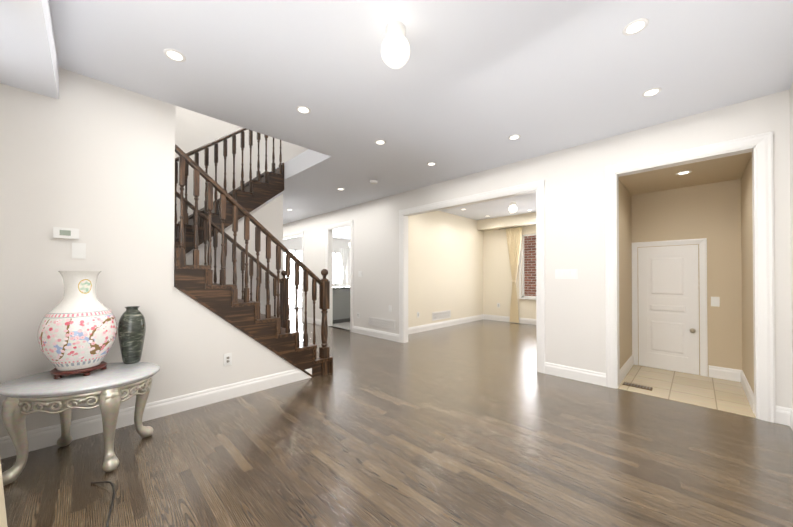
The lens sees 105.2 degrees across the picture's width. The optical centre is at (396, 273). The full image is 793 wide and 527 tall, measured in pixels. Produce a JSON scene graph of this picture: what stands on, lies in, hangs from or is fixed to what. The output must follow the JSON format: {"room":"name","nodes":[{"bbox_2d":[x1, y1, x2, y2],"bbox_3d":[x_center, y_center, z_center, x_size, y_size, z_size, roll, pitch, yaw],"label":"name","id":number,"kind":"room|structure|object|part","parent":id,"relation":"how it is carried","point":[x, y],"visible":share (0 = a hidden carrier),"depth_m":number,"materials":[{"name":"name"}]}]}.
{"room":"house entrance hall","nodes":[
{"label":"house entrance hall","id":0,"kind":"room"},
{"bbox_2d":[0,67,307,436],"bbox_3d":[-2.081,-1.500,4.517,2.690,5.500,4.660,0,-1,45],"label":"wall","id":1,"kind":"structure","parent":0,"point":[92,160],"depth_m":2.45,"materials":[{"name":"white paint"}]},
{"bbox_2d":[53,227,78,238],"bbox_3d":[-2.425,-0.297,2.229,0.025,0.076,0.128,0,-1,45],"label":"thermostat","id":2,"kind":"object","parent":1,"relation":"attached to","point":[66,233],"visible":0.96,"depth_m":2.22,"materials":[{"name":"white plastic"}]},
{"bbox_2d":[72,243,85,258],"bbox_3d":[-2.385,-0.172,2.278,0.011,0.116,0.072,0,-1,45],"label":"light switch","id":3,"kind":"object","parent":1,"relation":"attached to","point":[78,250],"visible":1,"depth_m":2.28,"materials":[{"name":"white plastic"}]},
{"bbox_2d":[0,368,311,458],"bbox_3d":[-1.847,1.168,2.809,0.016,0.140,2.350,0,-1,45],"label":"baseboard","id":4,"kind":"structure","parent":1,"relation":"attached to","point":[43,437],"depth_m":2.61,"materials":[{"name":"white paint"}]},
{"bbox_2d":[224,353,231,365],"bbox_3d":[-1.666,0.849,2.998,0.010,0.116,0.072,0,-1,45],"label":"outlet","id":5,"kind":"object","parent":1,"relation":"attached to","point":[228,359],"visible":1,"depth_m":3.00,"materials":[{"name":"white plastic"}]},
{"bbox_2d":[283,236,349,286],"bbox_3d":[-3.768,-0.070,11.027,0.120,2.740,5.880,0,-1,45],"label":"wall","id":6,"kind":"structure","parent":0,"point":[294,243],"depth_m":12.29,"materials":[{"name":"white paint"}]},
{"bbox_2d":[283,248,342,309],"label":"window","id":7,"kind":"structure","parent":6,"relation":"in","point":[294,250],"depth_m":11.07,"materials":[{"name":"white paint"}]},
{"bbox_2d":[333,252,345,284],"bbox_3d":[-2.495,-0.215,12.315,0.040,1.350,1.160,0,-1,45],"label":"window","id":8,"kind":"structure","parent":6,"relation":"in","point":[334,283],"depth_m":12.30,"materials":[{"name":"white paint"}]},
{"bbox_2d":[339,248,348,285],"bbox_3d":[-2.135,-0.214,12.451,0.050,1.650,0.500,0,-1,45],"label":"curtain","id":9,"kind":"object","parent":6,"relation":"attached to","point":[344,253],"visible":0.88,"depth_m":12.45,"materials":[{"name":"white fabric"}]},
{"bbox_2d":[289,309,349,330],"bbox_3d":[-0.967,1.287,9.512,5.980,0.004,4.120,0,-1,45],"label":"floor","id":10,"kind":"structure","parent":0,"point":[342,326],"depth_m":7.89,"materials":[{"name":"white tile"}]},
{"bbox_2d":[333,286,349,323],"bbox_3d":[-1.150,0.821,8.445,0.685,0.920,2.139,0,-1,45],"label":"kitchen cabinet","id":11,"kind":"object","parent":10,"relation":"on","point":[341,304],"depth_m":7.77,"materials":[{"name":"wood"}]},
{"bbox_2d":[1,309,792,526],"bbox_3d":[-0.935,1.314,6.301,11.540,0.100,8.840,0,-1,45],"label":"floor","id":12,"kind":"structure","parent":0,"point":[481,423],"depth_m":2.04,"materials":[{"name":"brown wood"}]},
{"bbox_2d":[0,362,159,485],"bbox_3d":[-2.082,0.956,2.037,0.800,0.548,0.620,0,0,-14],"label":"side table","id":13,"kind":"object","parent":12,"relation":"on","point":[111,384],"visible":1,"depth_m":1.88,"materials":[{"name":"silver metal"}]},
{"bbox_2d":[50,361,106,378],"bbox_3d":[-2.178,0.658,2.085,0.274,0.046,0.275,0,-1,45],"label":"stand","id":14,"kind":"object","parent":13,"relation":"on","point":[58,374],"visible":0.65,"depth_m":2.01,"materials":[{"name":"brown wood"}]},
{"bbox_2d":[37,271,116,370],"bbox_3d":[-2.178,0.309,2.088,0.380,0.652,0.380,0,-1,-40],"label":"vase","id":15,"kind":"object","parent":14,"relation":"on","point":[77,329],"visible":1,"depth_m":2.00,"materials":[{"name":"ceramic"}]},
{"bbox_2d":[118,306,145,363],"bbox_3d":[-2.038,0.469,2.337,0.165,0.428,0.165,0,-1,45],"label":"vase","id":16,"kind":"object","parent":13,"relation":"on","point":[131,329],"visible":1,"depth_m":2.29,"materials":[{"name":"green ceramic"}]},
{"bbox_2d":[91,481,114,526],"bbox_3d":[-1.332,1.207,1.272,1.352,0.037,0.258,0,-1,45],"label":"coaxial cable","id":17,"kind":"object","parent":12,"relation":"on","point":[113,488],"visible":0.96,"depth_m":1.65,"materials":[{"name":"black plastic"}]},
{"bbox_2d":[174,128,332,376],"bbox_3d":[-2.530,-0.807,3.950,2.599,4.106,2.829,0,-1,45],"label":"staircase","id":18,"kind":"structure","parent":12,"relation":"on","point":[194,281],"depth_m":3.50,"materials":[{"name":"brown wood"}]},
{"bbox_3d":[-1.810,-1.354,3.873,1.378,3.012,1.932,0,-1,45],"label":"handrail","id":19,"kind":"part","parent":18,"relation":"part of","materials":[{"name":"brown wood"}]},
{"bbox_2d":[484,314,535,324],"bbox_3d":[3.682,1.202,7.308,3.450,0.140,0.016,0,-1,45],"label":"baseboard","id":20,"kind":"structure","parent":12,"relation":"on","point":[488,317],"depth_m":8.07,"materials":[{"name":"white paint"}]},
{"bbox_2d":[49,0,792,239],"bbox_3d":[-0.935,-1.610,6.324,11.540,0.268,8.840,0,-1,45],"label":"ceiling","id":21,"kind":"structure","parent":0,"point":[468,87],"depth_m":2.26,"materials":[{"name":"white paint"}]},
{"bbox_2d":[0,0,58,98],"bbox_3d":[-1.204,-1.401,0.753,3.850,0.235,0.304,0,-1,45],"label":"ceiling bulkhead","id":22,"kind":"object","parent":21,"relation":"attached to","point":[28,57],"visible":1,"depth_m":1.73,"materials":[{"name":"white paint"}]},
{"bbox_2d":[0,459,7,526],"bbox_3d":[-1.063,-0.014,0.642,2.168,2.450,0.067,0,-1,45],"label":"curtain","id":23,"kind":"object","parent":22,"relation":"hanging from","point":[3,520],"visible":1,"depth_m":1.38,"materials":[{"name":"beige fabric"}]},
{"bbox_2d":[163,48,185,61],"bbox_3d":[-1.531,-1.505,2.094,0.128,0.006,0.128,0,-1,45],"label":"recessed light","id":24,"kind":"object","parent":21,"relation":"in","point":[174,55],"visible":1,"depth_m":2.09,"materials":[{"name":"white paint"}]},
{"bbox_2d":[296,106,310,113],"bbox_3d":[-0.852,-1.500,2.780,0.128,0.006,0.128,0,-1,45],"label":"recessed light","id":25,"kind":"object","parent":21,"relation":"in","point":[304,109],"visible":1,"depth_m":2.77,"materials":[{"name":"white paint"}]},
{"bbox_2d":[335,231,341,237],"bbox_3d":[-1.691,-1.243,8.785,0.200,0.428,0.200,0,-1,45],"label":"pendant light","id":26,"kind":"object","parent":21,"relation":"hanging from","point":[338,234],"visible":0.79,"depth_m":8.71,"materials":[{"name":"white glass"}]},
{"bbox_2d":[375,140,385,144],"bbox_3d":[-0.184,-1.494,3.456,0.128,0.006,0.128,0,-1,45],"label":"recessed light","id":27,"kind":"object","parent":21,"relation":"in","point":[380,142],"visible":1,"depth_m":3.46,"materials":[{"name":"white paint"}]},
{"bbox_2d":[381,21,409,67],"bbox_3d":[-0.006,-1.397,1.872,0.176,0.225,0.176,0,-1,45],"label":"ceiling light","id":28,"kind":"object","parent":21,"relation":"attached to","point":[395,50],"visible":1,"depth_m":1.82,"materials":[{"name":"white glass"}]},
{"bbox_2d":[427,162,435,165],"bbox_3d":[0.477,-1.489,4.124,0.128,0.006,0.128,0,-1,45],"label":"recessed light","id":29,"kind":"object","parent":21,"relation":"in","point":[431,163],"visible":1,"depth_m":4.12,"materials":[{"name":"white paint"}]},
{"bbox_2d":[509,202,516,212],"bbox_3d":[2.417,-1.366,6.298,0.170,0.219,0.170,0,-1,45],"label":"ceiling light","id":30,"kind":"object","parent":21,"relation":"attached to","point":[513,208],"visible":1,"depth_m":6.25,"materials":[{"name":"white glass"}]},
{"bbox_2d":[508,134,520,139],"bbox_3d":[1.294,-1.495,3.329,0.128,0.006,0.128,0,-1,45],"label":"recessed light","id":31,"kind":"object","parent":21,"relation":"in","point":[514,137],"visible":1,"depth_m":3.33,"materials":[{"name":"white paint"}]},
{"bbox_2d":[622,18,648,35],"bbox_3d":[1.462,-1.506,1.856,0.128,0.006,0.128,0,-1,45],"label":"recessed light","id":32,"kind":"object","parent":21,"relation":"in","point":[636,26],"visible":1,"depth_m":1.85,"materials":[{"name":"white paint"}]},
{"bbox_2d":[642,88,661,96],"bbox_3d":[2.116,-1.502,2.517,0.128,0.006,0.128,0,-1,45],"label":"recessed light","id":33,"kind":"object","parent":21,"relation":"in","point":[651,92],"visible":1,"depth_m":2.51,"materials":[{"name":"white paint"}]},
{"bbox_2d":[408,211,535,327],"bbox_3d":[1.126,-0.118,4.699,3.480,2.740,0.006,0,-1,45],"label":"wall","id":34,"kind":"structure","parent":0,"point":[458,266],"depth_m":4.76,"materials":[{"name":"beige paint"}]},
{"bbox_2d":[432,310,450,320],"bbox_3d":[1.065,0.981,7.139,0.008,0.190,0.720,0,-1,45],"label":"air vent","id":35,"kind":"object","parent":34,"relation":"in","point":[440,315],"visible":1,"depth_m":7.13,"materials":[{"name":"white metal"}]},
{"bbox_2d":[408,314,483,333],"bbox_3d":[1.164,1.201,7.233,0.016,0.140,3.664,0,-1,45],"label":"baseboard","id":36,"kind":"structure","parent":34,"relation":"attached to","point":[415,329],"depth_m":7.14,"materials":[{"name":"white paint"}]},
{"bbox_2d":[519,233,535,299],"bbox_3d":[3.709,-0.205,7.325,1.480,1.705,0.130,0,-1,45],"label":"window","id":37,"kind":"structure","parent":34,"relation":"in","point":[523,285],"depth_m":7.80,"materials":[{"name":"white paint"}]},
{"bbox_3d":[3.634,-1.198,7.306,2.434,0.060,0.110,0,-1,45],"label":"curtain rod","id":38,"kind":"object","parent":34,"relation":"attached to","visible":0},
{"bbox_2d":[506,227,521,322],"bbox_3d":[3.038,0.041,7.839,0.440,2.450,0.044,0,-1,45],"label":"curtain","id":39,"kind":"object","parent":38,"relation":"hanging from","point":[514,235],"visible":1,"depth_m":7.83,"materials":[{"name":"beige fabric"}]},
{"bbox_2d":[283,90,791,408],"bbox_3d":[-0.766,-0.104,6.483,11.540,2.740,0.120,0,-1,45],"label":"wall","id":40,"kind":"structure","parent":0,"point":[575,323],"depth_m":3.56,"materials":[{"name":"white paint"}]},
{"bbox_2d":[304,317,321,324],"bbox_3d":[-2.094,1.205,7.690,1.076,0.140,0.016,0,-1,45],"label":"baseboard","id":41,"kind":"structure","parent":40,"relation":"attached to","point":[310,320],"depth_m":7.63,"materials":[{"name":"white paint"}]},
{"bbox_2d":[353,326,398,341],"bbox_3d":[-0.444,1.192,6.059,1.396,0.140,0.016,0,-1,45],"label":"baseboard","id":42,"kind":"structure","parent":40,"relation":"attached to","point":[360,330],"depth_m":6.00,"materials":[{"name":"white paint"}]},
{"bbox_2d":[369,317,394,329],"bbox_3d":[-0.292,0.961,5.916,0.760,0.175,0.008,0,-1,45],"label":"air vent","id":43,"kind":"object","parent":40,"relation":"in","point":[382,323],"visible":1,"depth_m":5.89,"materials":[{"name":"white metal"}]},
{"bbox_2d":[283,131,775,422],"bbox_3d":[-0.302,0.051,6.027,9.824,2.422,0.170,0,-1,45],"label":"door frame","id":44,"kind":"structure","parent":40,"relation":"attached to","point":[759,147],"depth_m":3.28,"materials":[{"name":"white paint"}]},
{"bbox_2d":[555,269,577,278],"bbox_3d":[2.029,0.004,3.623,0.238,0.110,0.011,0,-1,45],"label":"light switch","id":45,"kind":"object","parent":40,"relation":"attached to","point":[566,273],"visible":1,"depth_m":3.62,"materials":[{"name":"white plastic"}]},
{"bbox_2d":[545,362,605,386],"bbox_3d":[2.079,1.173,3.562,0.636,0.140,0.016,0,-1,45],"label":"baseboard","id":46,"kind":"structure","parent":40,"relation":"attached to","point":[598,378],"depth_m":3.53,"materials":[{"name":"white paint"}]},
{"bbox_2d":[619,152,753,392],"bbox_3d":[3.245,-0.127,3.471,1.240,2.740,1.240,0,-1,45],"label":"wall","id":47,"kind":"structure","parent":0,"point":[710,200],"depth_m":3.59,"materials":[{"name":"beige paint"}]},
{"bbox_2d":[620,355,633,382],"bbox_3d":[2.853,1.175,3.765,0.016,0.140,1.120,0,-1,45],"label":"baseboard","id":48,"kind":"structure","parent":47,"relation":"attached to","point":[629,363],"depth_m":3.73,"materials":[{"name":"white paint"}]},
{"bbox_2d":[638,245,698,374],"bbox_3d":[3.490,0.442,3.913,0.580,1.592,0.019,0,-1,45],"label":"door","id":49,"kind":"structure","parent":47,"relation":"in","point":[668,298],"depth_m":3.89,"materials":[{"name":"white paint"}]},
{"bbox_2d":[632,238,707,376],"bbox_3d":[3.491,0.409,3.915,0.726,1.673,0.018,0,-1,45],"label":"door frame","id":50,"kind":"structure","parent":47,"relation":"attached to","point":[702,242],"depth_m":3.71,"materials":[{"name":"white paint"}]},
{"bbox_2d":[676,171,691,174],"bbox_3d":[3.098,-1.086,3.273,0.128,0.006,0.128,0,-1,45],"label":"recessed light","id":51,"kind":"object","parent":47,"relation":"in","point":[682,172],"visible":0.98,"depth_m":3.26,"materials":[{"name":"white paint"}]},
{"bbox_2d":[711,297,719,306],"bbox_3d":[3.799,0.334,3.615,0.072,0.116,0.011,0,-1,45],"label":"light switch","id":52,"kind":"object","parent":47,"relation":"attached to","point":[715,301],"visible":1,"depth_m":3.61,"materials":[{"name":"white plastic"}]},
{"bbox_2d":[736,369,753,412],"bbox_3d":[3.553,1.170,3.073,0.016,0.140,1.120,0,-1,45],"label":"baseboard","id":53,"kind":"structure","parent":47,"relation":"attached to","point":[740,376],"depth_m":3.11,"materials":[{"name":"white paint"}]},
{"bbox_2d":[618,365,755,417],"bbox_3d":[3.163,1.240,3.377,1.000,0.004,1.235,0,-1,45],"label":"floor","id":54,"kind":"structure","parent":0,"point":[730,396],"depth_m":3.27,"materials":[{"name":"beige tile"}]},
{"bbox_2d":[622,382,652,390],"bbox_3d":[2.645,1.234,3.330,0.250,0.007,0.110,0,-1,45],"label":"floor vent","id":55,"kind":"object","parent":54,"relation":"in","point":[637,386],"visible":1,"depth_m":3.31,"materials":[{"name":"brown metal"}]},
{"bbox_2d":[789,83,792,408],"bbox_3d":[1.634,-0.148,0.790,0.120,2.740,4.600,0,-1,45],"label":"wall","id":56,"kind":"structure","parent":0,"point":[791,140],"depth_m":2.44,"materials":[{"name":"white paint"}]},
{"bbox_2d":[784,407,792,429],"bbox_3d":[1.622,1.153,0.875,0.030,0.140,4.480,0,-1,45],"label":"baseboard","id":57,"kind":"structure","parent":56,"relation":"attached to","point":[788,412],"depth_m":2.46,"materials":[{"name":"white paint"}]},
{"label":"outside","id":58,"kind":"structure","parent":0,"visible":0},
{"bbox_2d":[524,236,535,295],"bbox_3d":[4.560,-0.222,8.185,2.980,4.000,0.050,0,-1,45],"label":"brick","id":59,"kind":"object","parent":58,"point":[530,263],"depth_m":8.81,"materials":[{"name":"red brick"}]}
]}

